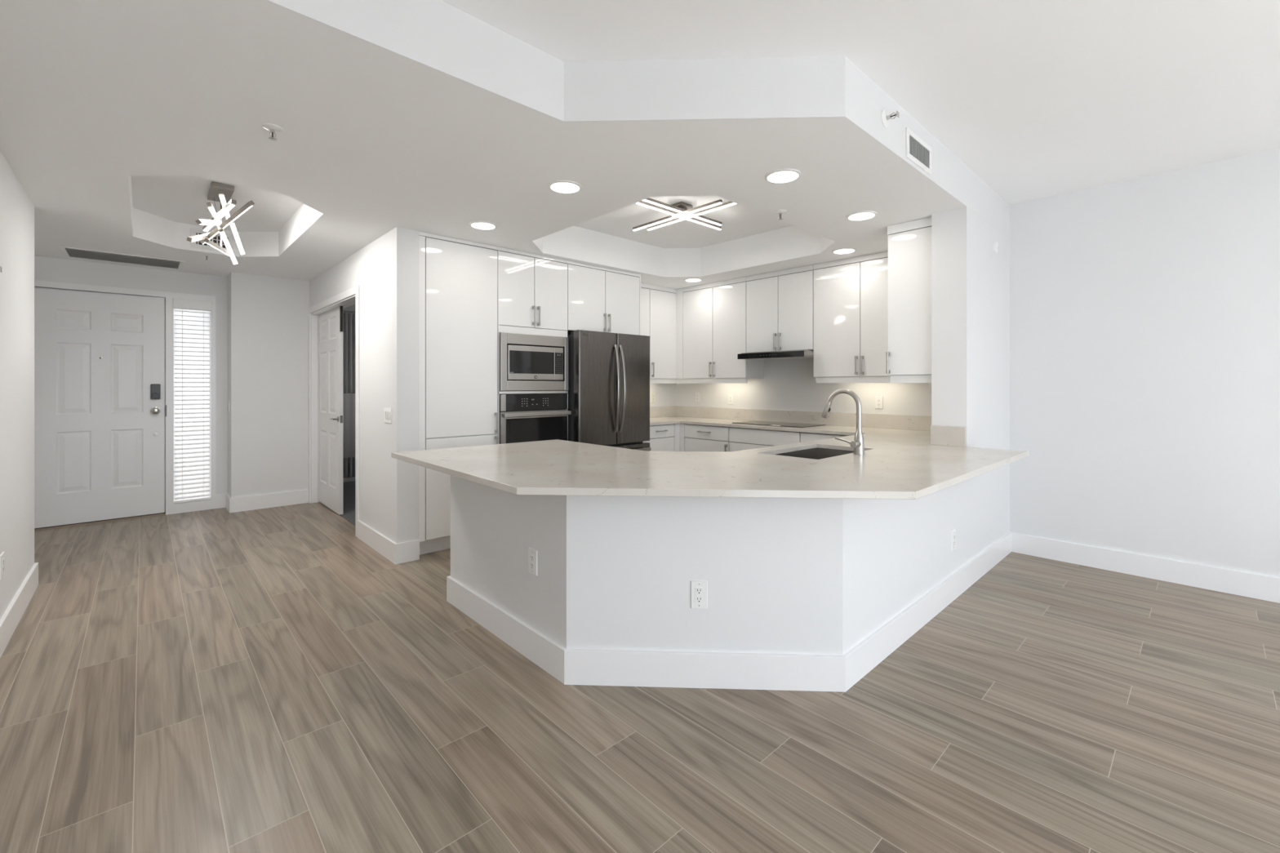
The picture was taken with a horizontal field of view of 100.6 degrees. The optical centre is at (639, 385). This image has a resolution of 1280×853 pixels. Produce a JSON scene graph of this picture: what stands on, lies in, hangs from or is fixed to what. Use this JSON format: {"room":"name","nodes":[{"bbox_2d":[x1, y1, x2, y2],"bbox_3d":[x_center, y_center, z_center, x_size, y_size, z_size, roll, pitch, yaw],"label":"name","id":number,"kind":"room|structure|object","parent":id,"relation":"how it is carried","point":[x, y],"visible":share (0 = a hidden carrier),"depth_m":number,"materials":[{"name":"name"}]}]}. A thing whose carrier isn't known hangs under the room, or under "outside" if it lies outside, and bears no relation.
{"room":"open-plan kitchen","nodes":[
{"label":"open-plan kitchen","id":0,"kind":"room"},
{"bbox_2d":[0,151,34,619],"bbox_3d":[-0.793,-0.110,-0.016,0.140,2.860,9.460,0,0,-43],"label":"wall","id":1,"kind":"structure","parent":0,"point":[16,208],"depth_m":2.96,"materials":[{"name":"white paint"}]},
{"bbox_2d":[0,551,4,580],"bbox_3d":[-3.202,0.907,2.669,0.008,0.122,0.100,0,0,-43],"label":"wall outlet","id":2,"kind":"object","parent":1,"relation":"attached to","point":[2,554],"visible":1,"depth_m":2.66,"materials":[{"name":"white plastic"}]},
{"bbox_2d":[2,558,4,573],"bbox_3d":[-3.200,0.907,2.671,0.002,0.067,0.033,0,0,-43],"label":"receptacle","id":3,"kind":"object","parent":2,"relation":"attached to","point":[2,558],"depth_m":2.67,"materials":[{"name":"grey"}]},
{"bbox_2d":[0,562,38,657],"bbox_3d":[-0.917,1.245,-0.121,0.496,0.150,9.476,0,0,-43],"label":"baseboard","id":4,"kind":"structure","parent":1,"relation":"attached to","point":[12,615],"depth_m":2.93,"materials":[{"name":"white paint"}]},
{"bbox_2d":[34,255,227,494],"bbox_3d":[-5.125,0.025,5.238,1.668,2.590,0.140,0,0,-43],"label":"wall","id":5,"kind":"structure","parent":0,"point":[46,268],"depth_m":5.53,"materials":[{"name":"white paint"}]},
{"bbox_2d":[34,512,165,531],"bbox_3d":[-5.178,1.313,5.112,0.918,0.014,0.070,0,0,-43],"label":"trim","id":6,"kind":"structure","parent":5,"relation":"attached to","point":[160,513],"depth_m":5.09,"materials":[{"name":"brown wood"}]},
{"bbox_2d":[34,280,215,512],"bbox_3d":[-5.073,0.181,5.242,1.388,2.277,0.105,0,0,-43],"label":"door frame","id":7,"kind":"structure","parent":5,"relation":"in","point":[39,284],"depth_m":5.23,"materials":[{"name":"white paint"}]},
{"bbox_2d":[34,287,166,528],"bbox_3d":[-5.156,0.207,5.094,0.926,2.181,0.125,0,0,-43],"label":"door","id":8,"kind":"structure","parent":7,"relation":"attached to","point":[100,408],"depth_m":5.08,"materials":[{"name":"white paint"}]},
{"bbox_2d":[165,297,215,515],"bbox_3d":[-4.723,0.213,5.590,0.400,2.213,0.135,0,0,-43],"label":"window","id":9,"kind":"structure","parent":7,"relation":"attached to","point":[171,508],"depth_m":5.61,"materials":[{"name":"white paint"}]},
{"bbox_2d":[173,297,212,503],"bbox_3d":[-4.672,0.166,5.552,0.312,2.103,0.092,0,0,-43],"label":"window blind","id":10,"kind":"object","parent":9,"relation":"attached to","point":[180,304],"visible":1,"depth_m":5.55,"materials":[{"name":"white plastic"}]},
{"bbox_2d":[215,493,226,508],"bbox_3d":[-4.505,1.245,5.711,0.084,0.150,0.016,0,0,-43],"label":"baseboard","id":11,"kind":"structure","parent":5,"relation":"attached to","point":[220,499],"depth_m":5.71,"materials":[{"name":"white paint"}]},
{"bbox_2d":[227,271,309,497],"bbox_3d":[-4.088,0.025,5.982,0.862,2.590,0.500,0,0,-43],"label":"wall","id":12,"kind":"structure","parent":0,"point":[268,316],"depth_m":5.72,"materials":[{"name":"white paint"}]},
{"bbox_2d":[226,488,308,512],"bbox_3d":[-4.094,1.245,5.859,0.718,0.150,0.360,0,0,-43],"label":"baseboard","id":13,"kind":"structure","parent":12,"relation":"attached to","point":[235,504],"depth_m":5.70,"materials":[{"name":"white paint"}]},
{"bbox_2d":[342,310,355,478],"bbox_3d":[-3.286,0.115,6.988,1.635,2.091,0.047,0,0,-43],"label":"shower curtain","id":14,"kind":"object","parent":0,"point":[348,319],"visible":0.18,"depth_m":6.66,"materials":[{"name":"grey fabric"}]},
{"bbox_2d":[342,304,355,313],"bbox_3d":[-2.675,-0.110,6.397,1.770,2.860,3.200,0,0,-43],"label":"wall","id":15,"kind":"structure","parent":0,"point":[352,308],"depth_m":7.26,"materials":[{"name":"white paint"}]},
{"bbox_2d":[342,476,355,482],"bbox_3d":[-3.723,1.245,7.460,1.650,0.150,0.016,0,0,-43],"label":"baseboard","id":16,"kind":"structure","parent":15,"relation":"attached to","point":[348,479],"depth_m":7.23,"materials":[{"name":"white paint"}]},
{"bbox_3d":[-3.596,0.105,6.423,0.320,0.018,0.354,0,0,-43],"label":"towel bar","id":17,"kind":"object","parent":15,"relation":"attached to","visible":0},
{"bbox_2d":[342,393,355,457],"bbox_3d":[-3.466,0.479,6.313,0.201,0.762,0.044,0,0,-43],"label":"towel","id":18,"kind":"object","parent":17,"relation":"hanging from","point":[348,399],"visible":0.64,"depth_m":6.31,"materials":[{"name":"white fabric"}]},
{"bbox_2d":[309,226,418,543],"bbox_3d":[-2.730,0.025,5.043,0.160,2.590,2.903,0,0,-43],"label":"wall","id":19,"kind":"structure","parent":0,"point":[385,270],"depth_m":4.07,"materials":[{"name":"white paint"}]},
{"bbox_2d":[307,284,359,537],"bbox_3d":[-3.021,0.228,5.342,0.176,2.184,1.888,0,0,-43],"label":"door frame","id":20,"kind":"structure","parent":19,"relation":"in","point":[354,291],"depth_m":5.93,"materials":[{"name":"white paint"}]},
{"bbox_2d":[318,306,342,515],"bbox_3d":[-3.350,0.246,5.685,0.091,2.123,0.930,0,0,-43],"label":"door","id":21,"kind":"structure","parent":20,"relation":"attached to","point":[330,322],"depth_m":5.62,"materials":[{"name":"white paint"}]},
{"bbox_2d":[384,407,391,423],"bbox_3d":[-1.928,0.233,4.058,0.012,0.118,0.165,0,0,-43],"label":"light switch","id":22,"kind":"object","parent":19,"relation":"attached to","point":[388,411],"visible":1,"depth_m":4.05,"materials":[{"name":"white plastic"}]},
{"bbox_2d":[357,520,419,564],"bbox_3d":[-2.054,1.245,4.308,0.176,0.150,0.938,0,0,-43],"label":"baseboard","id":23,"kind":"structure","parent":19,"relation":"attached to","point":[407,551],"depth_m":4.02,"materials":[{"name":"white paint"}]},
{"bbox_2d":[0,0,966,288],"bbox_3d":[-1.640,-1.325,4.683,6.400,0.310,6.918,0,0,-43],"label":"ceiling","id":24,"kind":"structure","parent":0,"point":[119,119],"depth_m":2.73,"materials":[{"name":"white paint"}]},
{"bbox_2d":[57,245,185,270],"bbox_3d":[-4.762,-1.166,4.925,0.810,0.007,0.500,0,0,-43],"label":"ceiling vent","id":25,"kind":"object","parent":24,"relation":"in","point":[71,252],"visible":1,"depth_m":4.90,"materials":[{"name":"white plastic"}]},
{"bbox_2d":[200,253,212,260],"bbox_3d":[-3.885,-1.143,4.767,0.080,0.053,0.080,0,0,-43],"label":"sprinkler","id":26,"kind":"object","parent":24,"relation":"attached to","point":[206,255],"visible":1,"depth_m":4.76,"materials":[{"name":"grey metal"}]},
{"bbox_2d":[190,227,233,252],"bbox_3d":[-3.793,-1.280,4.716,0.300,0.170,0.008,0,0,-43],"label":"ceiling vent","id":27,"kind":"object","parent":24,"relation":"in","point":[197,244],"visible":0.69,"depth_m":4.70,"materials":[{"name":"white plastic"}]},
{"bbox_2d":[186,181,254,264],"bbox_3d":[-2.951,-1.152,3.729,0.356,0.485,0.842,0,0,-43],"label":"chandelier","id":28,"kind":"object","parent":24,"relation":"hanging from","point":[218,192],"visible":1,"depth_m":3.71,"materials":[{"name":"grey metal"}]},
{"bbox_2d":[201,222,220,225],"bbox_3d":[-3.026,-1.136,3.755,0.021,0.095,0.310,0,0,-20],"label":"diffuser","id":29,"kind":"object","parent":28,"relation":"attached to","point":[204,224],"depth_m":3.74,"materials":[{"name":"white plastic"}]},
{"bbox_2d":[208,207,216,217],"bbox_3d":[-3.052,-1.210,3.822,0.024,0.010,0.461,0,0,-32],"label":"diffuser","id":30,"kind":"object","parent":28,"relation":"attached to","point":[212,211],"depth_m":3.72,"materials":[{"name":"white plastic"}]},
{"bbox_2d":[203,204,234,231],"bbox_3d":[-3.002,-1.183,3.783,0.122,0.052,0.682,0,0,-43],"label":"diffuser","id":31,"kind":"object","parent":28,"relation":"attached to","point":[216,220],"depth_m":3.72,"materials":[{"name":"white plastic"}]},
{"bbox_2d":[219,195,230,218],"bbox_3d":[-2.962,-1.263,3.797,0.024,0.033,0.530,0,0,-34],"label":"diffuser","id":32,"kind":"object","parent":28,"relation":"attached to","point":[222,198],"depth_m":3.71,"materials":[{"name":"white plastic"}]},
{"bbox_2d":[203,206,251,244],"bbox_3d":[-2.853,-1.100,3.670,0.222,0.190,0.566,0,0,-43],"label":"diffuser","id":33,"kind":"object","parent":28,"relation":"attached to","point":[216,217],"depth_m":3.70,"materials":[{"name":"white plastic"}]},
{"bbox_2d":[219,231,237,264],"bbox_3d":[-2.976,-0.987,3.849,0.024,0.153,0.369,0,0,-25],"label":"diffuser","id":34,"kind":"object","parent":28,"relation":"attached to","point":[228,251],"depth_m":3.82,"materials":[{"name":"white plastic"}]},
{"bbox_2d":[230,222,244,254],"bbox_3d":[-2.926,-1.058,3.865,0.024,0.134,0.412,0,0,-28],"label":"diffuser","id":35,"kind":"object","parent":28,"relation":"attached to","point":[232,224],"depth_m":3.86,"materials":[{"name":"white plastic"}]},
{"bbox_2d":[262,123,283,140],"bbox_3d":[-1.670,-1.143,2.416,0.080,0.053,0.080,0,0,-43],"label":"sprinkler","id":36,"kind":"object","parent":24,"relation":"attached to","point":[273,128],"visible":1,"depth_m":2.41,"materials":[{"name":"white metal"}]},
{"bbox_2d":[469,221,497,229],"bbox_3d":[-1.146,-1.165,3.887,0.196,0.010,0.196,0,0,-43],"label":"recessed light","id":37,"kind":"object","parent":24,"relation":"in","point":[477,224],"visible":1,"depth_m":3.87,"materials":[{"name":"white plastic"}]},
{"bbox_2d":[548,180,582,193],"bbox_3d":[-0.442,-1.165,3.133,0.196,0.010,0.196,0,0,-43],"label":"recessed light","id":38,"kind":"object","parent":24,"relation":"in","point":[558,186],"visible":1,"depth_m":3.11,"materials":[{"name":"white plastic"}]},
{"bbox_2d":[632,197,736,231],"bbox_3d":[0.336,-1.418,4.353,0.791,0.122,0.795,0,0,-1],"label":"lamp","id":39,"kind":"object","parent":24,"relation":"attached to","point":[681,211],"visible":0.88,"depth_m":4.29,"materials":[{"name":"grey metal"}]},
{"bbox_2d":[635,202,720,230],"bbox_3d":[0.348,-1.388,4.401,1.012,0.006,0.019,0,0,-43],"label":"diffuser","id":40,"kind":"object","parent":39,"relation":"attached to","point":[673,213],"depth_m":4.33,"materials":[{"name":"white plastic"}]},
{"bbox_2d":[642,199,721,226],"bbox_3d":[0.350,-1.388,4.289,0.962,0.006,0.019,0,0,-43],"label":"diffuser","id":41,"kind":"object","parent":39,"relation":"attached to","point":[681,211],"depth_m":4.24,"materials":[{"name":"white plastic"}]},
{"bbox_2d":[647,203,736,230],"bbox_3d":[0.396,-1.360,4.317,0.019,0.006,0.952,0,0,-43],"label":"diffuser","id":42,"kind":"object","parent":39,"relation":"attached to","point":[723,205],"depth_m":4.29,"materials":[{"name":"white plastic"}]},
{"bbox_2d":[684,277,702,281],"bbox_3d":[0.591,-1.165,5.898,0.196,0.010,0.196,0,0,-43],"label":"recessed light","id":43,"kind":"object","parent":24,"relation":"in","point":[691,279],"visible":1,"depth_m":5.86,"materials":[{"name":"white"}]},
{"bbox_2d":[774,209,786,220],"bbox_3d":[0.947,-1.143,3.585,0.080,0.053,0.080,0,0,-43],"label":"sprinkler","id":44,"kind":"object","parent":24,"relation":"attached to","point":[780,212],"visible":1,"depth_m":3.57,"materials":[{"name":"grey metal"}]},
{"bbox_2d":[764,168,800,183],"bbox_3d":[0.798,-1.165,2.971,0.196,0.010,0.196,0,0,-43],"label":"recessed light","id":45,"kind":"object","parent":24,"relation":"in","point":[780,175],"visible":1,"depth_m":2.95,"materials":[{"name":"white plastic"}]},
{"bbox_2d":[831,247,856,253],"bbox_3d":[1.776,-1.165,4.624,0.196,0.010,0.196,0,0,-43],"label":"recessed light","id":46,"kind":"object","parent":24,"relation":"in","point":[847,250],"visible":1,"depth_m":4.60,"materials":[{"name":"white"}]},
{"bbox_2d":[846,210,876,220],"bbox_3d":[1.528,-1.165,3.667,0.196,0.010,0.196,0,0,-43],"label":"recessed light","id":47,"kind":"object","parent":24,"relation":"in","point":[864,215],"visible":1,"depth_m":3.64,"materials":[{"name":"white plastic"}]},
{"bbox_2d":[567,260,640,335],"bbox_3d":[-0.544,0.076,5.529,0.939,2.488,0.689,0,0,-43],"label":"upper cabinet","id":48,"kind":"object","parent":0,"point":[600,299],"visible":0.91,"depth_m":5.26,"materials":[{"name":"white paint"}]},
{"bbox_2d":[267,0,1009,238],"bbox_3d":[0.694,-1.328,2.618,5.823,0.314,0.720,0,0,-30],"label":"ceiling soffit","id":49,"kind":"structure","parent":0,"point":[436,34],"depth_m":2.33,"materials":[{"name":"white paint"}]},
{"bbox_2d":[880,109,898,128],"bbox_3d":[1.218,-1.302,2.577,0.084,0.084,0.063,0,0,-43],"label":"sprinkler","id":50,"kind":"object","parent":49,"relation":"attached to","point":[885,117],"visible":1,"depth_m":2.58,"materials":[{"name":"white metal"}]},
{"bbox_2d":[906,127,931,175],"bbox_3d":[1.525,-1.270,2.901,0.360,0.156,0.008,0,0,-43],"label":"air vent","id":51,"kind":"object","parent":49,"relation":"in","point":[917,151],"visible":1,"depth_m":2.89,"materials":[{"name":"white plastic"}]},
{"bbox_2d":[0,480,1279,852],"bbox_3d":[0.198,1.367,2.717,6.600,0.106,12.700,0,0,-43],"label":"floor","id":52,"kind":"structure","parent":0,"point":[268,680],"depth_m":2.06,"materials":[{"name":"brown wood"}]},
{"bbox_2d":[418,231,497,555],"bbox_3d":[-1.653,0.076,4.493,0.658,2.488,0.690,0,0,-43],"label":"pantry cabinet","id":53,"kind":"object","parent":52,"relation":"on","point":[458,277],"visible":0.7,"depth_m":4.21,"materials":[{"name":"white"}]},
{"bbox_2d":[496,246,568,444],"bbox_3d":[-1.148,0.076,4.961,0.718,2.488,0.684,0,0,-43],"label":"tall cabinet","id":54,"kind":"object","parent":52,"relation":"on","point":[532,288],"visible":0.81,"depth_m":4.71,"materials":[{"name":"white"}]},
{"bbox_2d":[499,332,568,391],"bbox_3d":[-1.081,-0.198,4.889,0.693,0.495,0.480,0,0,-43],"label":"microwave","id":55,"kind":"object","parent":54,"relation":"in","point":[527,362],"visible":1,"depth_m":4.69,"materials":[{"name":"silver metal"}]},
{"bbox_2d":[499,393,571,444],"bbox_3d":[-1.114,0.455,4.929,0.687,0.750,0.678,0,0,-43],"label":"wall oven","id":56,"kind":"object","parent":54,"relation":"in","point":[523,417],"visible":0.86,"depth_m":4.70,"materials":[{"name":"black glass"}]},
{"bbox_2d":[567,329,650,451],"bbox_3d":[-0.463,0.407,5.442,0.915,1.826,0.856,0,0,-43],"label":"refrigerator","id":57,"kind":"object","parent":52,"relation":"on","point":[608,390],"visible":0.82,"depth_m":5.12,"materials":[{"name":"grey metal"}]},
{"bbox_2d":[643,423,674,451],"bbox_3d":[-0.011,0.879,6.043,0.534,0.882,0.672,0,0,-43],"label":"base cabinet","id":58,"kind":"object","parent":52,"relation":"on","point":[661,436],"visible":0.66,"depth_m":5.87,"materials":[{"name":"white wood"}]},
{"bbox_2d":[673,423,730,451],"bbox_3d":[0.878,0.879,5.999,0.700,0.882,0.715,0,0,-43],"label":"base cabinet","id":59,"kind":"object","parent":52,"relation":"on","point":[698,437],"depth_m":5.83,"materials":[{"name":"white wood"}]},
{"bbox_2d":[728,426,801,451],"bbox_3d":[1.435,0.879,5.463,0.618,0.882,0.821,0,0,-43],"label":"base cabinet","id":60,"kind":"object","parent":52,"relation":"on","point":[740,438],"visible":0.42,"depth_m":5.30,"materials":[{"name":"white wood"}]},
{"bbox_2d":[800,431,848,442],"bbox_3d":[1.914,0.879,4.950,0.618,0.882,0.577,0,0,-43],"label":"base cabinet","id":61,"kind":"object","parent":52,"relation":"on","point":[805,437],"visible":0.12,"depth_m":4.84,"materials":[{"name":"white wood"}]},
{"bbox_2d":[931,206,1009,563],"bbox_3d":[2.539,-0.110,4.001,1.285,2.860,0.213,0,0,-43],"label":"wall pier","id":62,"kind":"object","parent":52,"relation":"on","point":[971,282],"visible":0.54,"depth_m":3.63,"materials":[{"name":"white paint"}]},
{"bbox_2d":[930,425,966,447],"bbox_3d":[2.061,0.340,3.554,0.024,0.131,0.210,0,0,-43],"label":"backsplash","id":63,"kind":"structure","parent":62,"relation":"attached to","point":[953,436],"depth_m":3.54,"materials":[{"name":"beige stone"}]},
{"bbox_2d":[993,241,998,253],"bbox_3d":[2.630,-1.015,3.923,0.052,0.084,0.024,0,0,-43],"label":"wall sensor","id":64,"kind":"object","parent":62,"relation":"attached to","point":[995,244],"visible":1,"depth_m":3.91,"materials":[{"name":"white plastic"}]},
{"bbox_2d":[649,383,675,424],"bbox_3d":[-0.874,-0.110,5.795,3.540,2.860,0.140,0,0,-43],"label":"wall","id":65,"kind":"structure","parent":0,"point":[664,393],"depth_m":6.79,"materials":[{"name":"white paint"}]},
{"bbox_2d":[650,393,654,402],"bbox_3d":[0.163,0.160,6.663,0.073,0.118,0.008,0,0,-43],"label":"wall outlet","id":66,"kind":"object","parent":65,"relation":"attached to","point":[652,395],"visible":1,"depth_m":6.65,"materials":[{"name":"white plastic"}]},
{"bbox_2d":[640,283,684,383],"bbox_3d":[0.051,-0.594,6.267,0.933,1.148,0.431,0,0,-43],"label":"upper cabinet","id":67,"kind":"object","parent":65,"relation":"attached to","point":[658,304],"depth_m":6.33,"materials":[{"name":"white paint"}]},
{"bbox_2d":[649,406,675,417],"bbox_3d":[0.015,0.340,6.515,1.216,0.131,0.020,0,0,-43],"label":"backsplash","id":68,"kind":"structure","parent":65,"relation":"attached to","point":[655,411],"depth_m":6.75,"materials":[{"name":"beige stone"}]},
{"bbox_2d":[450,475,966,655],"bbox_3d":[0.530,0.889,2.861,3.310,0.862,1.168,0,0,-4],"label":"wall","id":69,"kind":"structure","parent":0,"point":[783,575],"depth_m":2.35,"materials":[{"name":"white paint"}]},
{"bbox_2d":[528,546,537,575],"bbox_3d":[-0.516,0.848,2.555,0.008,0.122,0.075,0,0,-43],"label":"wall outlet","id":70,"kind":"object","parent":69,"relation":"attached to","point":[532,553],"visible":1,"depth_m":2.55,"materials":[{"name":"white plastic"}]},
{"bbox_2d":[529,553,533,568],"bbox_3d":[-0.518,0.848,2.553,0.002,0.067,0.033,0,0,-43],"label":"receptacle","id":71,"kind":"object","parent":70,"relation":"attached to","point":[531,555],"depth_m":2.55,"materials":[{"name":"grey plastic"}]},
{"bbox_2d":[690,580,706,608],"bbox_3d":[0.259,0.918,2.327,0.073,0.122,0.008,0,0,2],"label":"wall outlet","id":72,"kind":"object","parent":69,"relation":"attached to","point":[698,588],"visible":1,"depth_m":2.32,"materials":[{"name":"white plastic"}]},
{"bbox_2d":[695,586,702,602],"bbox_3d":[0.259,0.918,2.324,0.033,0.067,0.002,0,0,2],"label":"receptacle","id":73,"kind":"object","parent":72,"relation":"attached to","point":[699,590],"depth_m":2.32,"materials":[{"name":"white plastic"}]},
{"bbox_2d":[446,532,1011,692],"bbox_3d":[1.035,1.245,3.064,4.248,0.150,1.453,0,0,-13],"label":"baseboard","id":74,"kind":"structure","parent":69,"relation":"attached to","point":[623,668],"depth_m":2.34,"materials":[{"name":"white paint"}]},
{"bbox_2d":[951,528,955,551],"bbox_3d":[1.945,0.960,3.294,0.073,0.122,0.008,0,0,-43],"label":"wall outlet","id":75,"kind":"object","parent":69,"relation":"attached to","point":[953,531],"visible":1,"depth_m":3.28,"materials":[{"name":"white plastic"}]},
{"bbox_3d":[0.491,0.447,3.351,2.595,0.022,2.105,0,0,-43],"label":"trim","id":76,"kind":"structure","parent":69,"relation":"on","visible":0},
{"bbox_2d":[391,405,1028,499],"bbox_3d":[0.372,0.355,4.120,4.006,0.160,4.007,0,0,-43],"label":"countertop","id":77,"kind":"structure","parent":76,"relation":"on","point":[905,457],"depth_m":2.70,"materials":[{"name":"beige stone"}]},
{"bbox_2d":[733,420,825,427],"bbox_3d":[1.427,0.403,5.518,0.447,0.006,0.832,0,0,-43],"label":"cooktop","id":78,"kind":"object","parent":77,"relation":"in","point":[755,422],"visible":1,"depth_m":5.45,"materials":[{"name":"black glass"}]},
{"bbox_2d":[776,448,853,459],"bbox_3d":[1.098,0.547,3.292,0.780,0.216,0.460,0,0,-43],"label":"sink","id":79,"kind":"object","parent":77,"relation":"in","point":[814,453],"visible":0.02,"depth_m":3.60,"materials":[{"name":"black metal"}]},
{"bbox_2d":[821,388,864,454],"bbox_3d":[1.198,0.214,3.177,0.104,0.384,0.264,0,0,-43],"label":"kitchen faucet","id":80,"kind":"object","parent":77,"relation":"on","point":[858,444],"visible":1,"depth_m":3.11,"materials":[{"name":"silver metal"}]},
{"bbox_2d":[675,357,931,416],"bbox_3d":[1.658,-0.110,5.782,0.140,2.860,3.618,0,0,-43],"label":"wall","id":81,"kind":"structure","parent":0,"point":[789,384],"depth_m":5.65,"materials":[{"name":"white paint"}]},
{"bbox_2d":[695,392,700,402],"bbox_3d":[0.725,0.155,6.672,0.008,0.118,0.073,0,0,-43],"label":"wall outlet","id":82,"kind":"object","parent":81,"relation":"attached to","point":[697,394],"visible":1,"depth_m":6.67,"materials":[{"name":"white plastic"}]},
{"bbox_2d":[682,276,764,383],"bbox_3d":[0.940,-0.594,6.173,0.372,1.148,0.918,0,0,-43],"label":"upper cabinet","id":83,"kind":"object","parent":81,"relation":"attached to","point":[714,313],"visible":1,"depth_m":6.02,"materials":[{"name":"white paint"}]},
{"bbox_2d":[728,394,733,404],"bbox_3d":[1.076,0.170,6.296,0.008,0.118,0.073,0,0,-43],"label":"wall outlet","id":84,"kind":"object","parent":81,"relation":"attached to","point":[731,397],"visible":1,"depth_m":6.29,"materials":[{"name":"white plastic"}]},
{"bbox_2d":[737,349,813,359],"bbox_3d":[1.457,-0.303,5.446,0.609,0.075,0.835,0,0,-43],"label":"range hood","id":85,"kind":"object","parent":81,"relation":"attached to","point":[803,353],"visible":0.96,"depth_m":5.21,"materials":[{"name":"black metal"}]},
{"bbox_2d":[746,264,813,352],"bbox_3d":[1.522,-0.756,5.549,0.372,0.824,0.781,0,0,-43],"label":"upper cabinet","id":86,"kind":"object","parent":81,"relation":"attached to","point":[780,304],"visible":0.9,"depth_m":5.42,"materials":[{"name":"white paint"}]},
{"bbox_2d":[675,405,931,431],"bbox_3d":[1.642,0.340,5.681,0.020,0.131,3.462,0,0,-43],"label":"backsplash","id":87,"kind":"structure","parent":81,"relation":"attached to","point":[923,423],"depth_m":5.52,"materials":[{"name":"beige stone"}]},
{"bbox_2d":[813,251,889,382],"bbox_3d":[2.126,-0.594,4.904,0.372,1.148,0.980,0,0,-43],"label":"upper cabinet","id":88,"kind":"object","parent":81,"relation":"attached to","point":[851,295],"visible":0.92,"depth_m":4.88,"materials":[{"name":"white paint"}]},
{"bbox_2d":[875,396,883,408],"bbox_3d":[2.260,0.167,5.030,0.008,0.118,0.073,0,0,-43],"label":"wall outlet","id":89,"kind":"object","parent":81,"relation":"attached to","point":[878,400],"visible":1,"depth_m":5.03,"materials":[{"name":"white plastic"}]},
{"bbox_2d":[876,399,880,406],"bbox_3d":[2.258,0.167,5.028,0.002,0.067,0.033,0,0,-43],"label":"receptacle","id":90,"kind":"object","parent":89,"relation":"attached to","point":[878,401],"depth_m":5.03,"materials":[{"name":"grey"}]},
{"bbox_2d":[885,217,931,382],"bbox_3d":[2.312,-0.592,4.156,1.122,1.153,0.314,0,0,-43],"label":"upper cabinet","id":91,"kind":"object","parent":81,"relation":"attached to","point":[908,355],"visible":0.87,"depth_m":3.80,"materials":[{"name":"white paint"}]},
{"bbox_2d":[441,0,1279,204],"bbox_3d":[2.446,-1.475,0.781,5.960,0.080,6.600,0,0,-43],"label":"ceiling","id":92,"kind":"structure","parent":0,"point":[1038,99],"depth_m":2.31,"materials":[{"name":"white paint"}]},
{"bbox_2d":[1009,148,1279,577],"bbox_3d":[4.797,-0.110,2.351,0.140,2.860,5.282,0,0,-43],"label":"wall","id":93,"kind":"structure","parent":0,"point":[1144,312],"depth_m":3.63,"materials":[{"name":"white paint"}]},
{"bbox_2d":[1011,532,1279,603],"bbox_3d":[4.746,1.245,2.292,0.016,0.150,5.266,0,0,-43],"label":"baseboard","id":94,"kind":"structure","parent":93,"relation":"attached to","point":[1257,586],"depth_m":3.61,"materials":[{"name":"white paint"}]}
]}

